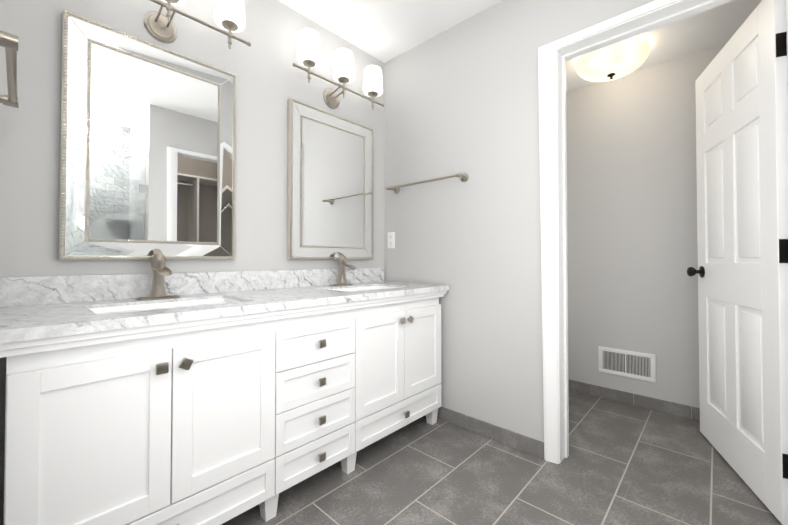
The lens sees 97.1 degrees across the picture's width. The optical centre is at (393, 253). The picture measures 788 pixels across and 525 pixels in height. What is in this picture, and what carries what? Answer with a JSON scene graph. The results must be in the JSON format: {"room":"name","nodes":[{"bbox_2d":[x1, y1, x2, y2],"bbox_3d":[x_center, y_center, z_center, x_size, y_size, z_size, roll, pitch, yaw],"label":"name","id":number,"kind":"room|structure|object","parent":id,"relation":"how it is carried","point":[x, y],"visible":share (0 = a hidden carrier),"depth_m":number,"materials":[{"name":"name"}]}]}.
{"room":"bathroom","nodes":[
{"label":"bathroom","id":0,"kind":"room"},
{"bbox_2d":[0,0,383,524],"bbox_3d":[-0.421,-0.214,2.252,0.120,2.500,3.500,-1,-1,43],"label":"wall","id":1,"kind":"structure","parent":0,"point":[271,79],"depth_m":1.66,"materials":[{"name":"grey paint"}]},
{"bbox_2d":[59,10,235,259],"bbox_3d":[-1.007,-0.432,1.503,0.040,0.915,0.625,-1,-1,43],"label":"mirror","id":2,"kind":"object","parent":1,"relation":"attached to","point":[147,145],"visible":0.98,"depth_m":1.45,"materials":[{"name":"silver metal"}]},
{"bbox_2d":[0,269,383,304],"bbox_3d":[-0.700,0.141,1.839,0.020,0.100,1.832,-1,-1,43],"label":"backsplash","id":3,"kind":"structure","parent":1,"relation":"attached to","point":[13,290],"depth_m":1.44,"materials":[{"name":"white stone"}]},
{"bbox_2d":[144,0,250,48],"bbox_3d":[-0.952,-1.081,1.462,0.192,0.305,0.692,-1,-1,43],"label":"sconce","id":4,"kind":"object","parent":1,"relation":"attached to","point":[229,16],"visible":1,"depth_m":1.55,"materials":[{"name":"silver metal"}]},
{"bbox_2d":[287,98,373,258],"bbox_3d":[-0.371,-0.417,2.188,0.040,0.905,0.640,-1,-1,43],"label":"mirror","id":5,"kind":"object","parent":1,"relation":"attached to","point":[330,175],"visible":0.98,"depth_m":2.14,"materials":[{"name":"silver metal"}]},
{"bbox_2d":[292,28,383,109],"bbox_3d":[-0.326,-1.071,2.136,0.192,0.305,0.692,-1,-1,43],"label":"sconce","id":6,"kind":"object","parent":1,"relation":"attached to","point":[309,50],"visible":1,"depth_m":2.07,"materials":[{"name":"white glass"}]},
{"bbox_2d":[277,0,501,62],"bbox_3d":[0.383,-1.468,0.637,3.520,0.080,2.200,-1,-1,43],"label":"ceiling","id":7,"kind":"structure","parent":0,"point":[384,31],"depth_m":2.08,"materials":[{"name":"white paint"}]},
{"bbox_2d":[221,390,781,524],"bbox_3d":[0.796,1.050,1.104,3.600,0.060,3.500,-1,-1,43],"label":"floor","id":8,"kind":"structure","parent":0,"point":[625,464],"depth_m":1.56,"materials":[{"name":"tile"}]},
{"bbox_2d":[0,289,448,524],"bbox_3d":[-0.498,0.623,1.642,0.550,0.810,1.824,-1,-1,43],"label":"bathroom vanity","id":9,"kind":"object","parent":8,"relation":"on","point":[162,394],"depth_m":1.15,"materials":[{"name":"white paint"}]},
{"bbox_2d":[0,281,447,344],"bbox_3d":[-0.497,0.203,1.649,0.574,0.030,1.832,-1,-1,43],"label":"countertop","id":10,"kind":"structure","parent":9,"relation":"on","point":[69,318],"depth_m":1.18,"materials":[{"name":"white stone"}]},
{"bbox_2d":[132,249,179,300],"bbox_3d":[-0.950,0.081,1.416,0.152,0.206,0.158,-1,-1,43],"label":"faucet","id":11,"kind":"object","parent":10,"relation":"on","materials":[{"name":"silver metal"}]},
{"bbox_2d":[96,297,231,312],"bbox_3d":[-0.813,0.278,1.286,0.320,0.168,0.490,-1,-1,43],"label":"sink","id":12,"kind":"object","parent":10,"relation":"in","point":[203,300],"depth_m":1.37,"materials":[{"name":"white ceramic"}]},
{"bbox_2d":[332,253,355,284],"bbox_3d":[-0.297,0.092,2.119,0.152,0.206,0.158,-1,-1,43],"label":"faucet","id":13,"kind":"object","parent":10,"relation":"on","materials":[{"name":"silver metal"}]},
{"bbox_2d":[352,285,395,288],"bbox_3d":[-0.160,0.289,1.989,0.320,0.168,0.490,-1,-1,43],"label":"sink","id":14,"kind":"object","parent":10,"relation":"in","point":[353,286],"depth_m":2.19,"materials":[{"name":"white ceramic"}]},
{"bbox_2d":[384,0,654,441],"bbox_3d":[1.223,-0.226,1.436,3.400,2.500,0.140,-1,-1,43],"label":"wall","id":15,"kind":"structure","parent":0,"point":[461,97],"depth_m":2.01,"materials":[{"name":"grey paint"}]},
{"bbox_2d":[388,232,394,247],"bbox_3d":[-0.021,-0.095,2.487,0.070,0.115,0.008,-1,-1,43],"label":"electrical outlet plate","id":16,"kind":"object","parent":15,"relation":"attached to","point":[391,239],"visible":1,"depth_m":2.48,"materials":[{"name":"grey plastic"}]},
{"bbox_2d":[386,173,468,193],"bbox_3d":[0.192,-0.454,2.240,0.609,0.054,0.086,-1,-1,43],"label":"towel rail","id":17,"kind":"object","parent":15,"relation":"attached to","point":[464,177],"visible":1,"depth_m":2.16,"materials":[{"name":"silver metal"}]},
{"bbox_2d":[437,406,543,458],"bbox_3d":[0.341,0.996,2.134,1.132,0.078,0.010,-1,-1,43],"label":"baseboard","id":18,"kind":"structure","parent":15,"relation":"attached to","point":[535,447],"depth_m":1.93,"materials":[{"name":"tile"}]},
{"bbox_2d":[538,0,787,463],"bbox_3d":[1.146,-0.016,1.504,0.962,2.083,0.178,-1,-1,43],"label":"door frame","id":19,"kind":"structure","parent":15,"relation":"attached to","point":[554,56],"depth_m":1.73,"materials":[{"name":"white wood"}]},
{"bbox_2d":[687,0,787,524],"bbox_3d":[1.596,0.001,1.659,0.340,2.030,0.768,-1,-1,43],"label":"door","id":20,"kind":"structure","parent":15,"relation":"in","point":[741,85],"depth_m":1.52,"materials":[{"name":"white wood"}]},
{"bbox_2d":[566,43,725,407],"bbox_3d":[1.519,-0.209,2.607,2.240,2.500,0.120,-1,-1,43],"label":"wall","id":21,"kind":"structure","parent":0,"point":[632,251],"depth_m":2.39,"materials":[{"name":"grey paint"}]},
{"bbox_2d":[598,346,655,382],"bbox_3d":[1.608,0.764,2.417,0.335,0.185,0.016,-1,-1,43],"label":"air vent","id":22,"kind":"object","parent":21,"relation":"in","point":[631,364],"visible":1,"depth_m":2.41,"materials":[{"name":"white metal"}]},
{"bbox_2d":[568,379,699,420],"bbox_3d":[1.431,1.002,2.582,2.119,0.078,0.010,-1,-1,43],"label":"baseboard","id":23,"kind":"structure","parent":21,"relation":"attached to","point":[676,409],"depth_m":2.37,"materials":[{"name":"tile"}]},
{"bbox_2d":[566,0,761,91],"bbox_3d":[1.118,-1.304,2.279,2.120,0.080,0.930,-1,-1,43],"label":"ceiling","id":24,"kind":"structure","parent":0,"point":[712,27],"depth_m":2.02,"materials":[{"name":"white paint"}]},
{"bbox_2d":[576,37,649,81],"bbox_3d":[1.372,-1.182,2.198,0.400,0.164,0.400,-1,-1,43],"label":"flush ceiling light","id":25,"kind":"object","parent":24,"relation":"attached to","point":[618,60],"visible":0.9,"depth_m":2.10,"materials":[{"name":"white glass"}]},
{"bbox_3d":[-0.179,-0.248,-0.074,3.400,2.500,0.120,-1,-1,43],"label":"wall","id":26,"kind":"structure","parent":0,"visible":0},
{"bbox_2d":[0,30,18,107],"bbox_3d":[-1.071,-0.483,0.917,0.520,0.070,0.111,-1,-1,43],"label":"towel ring","id":27,"kind":"object","parent":26,"relation":"attached to","point":[9,42],"visible":1,"depth_m":0.89,"materials":[{"name":"silver metal"}]}
]}

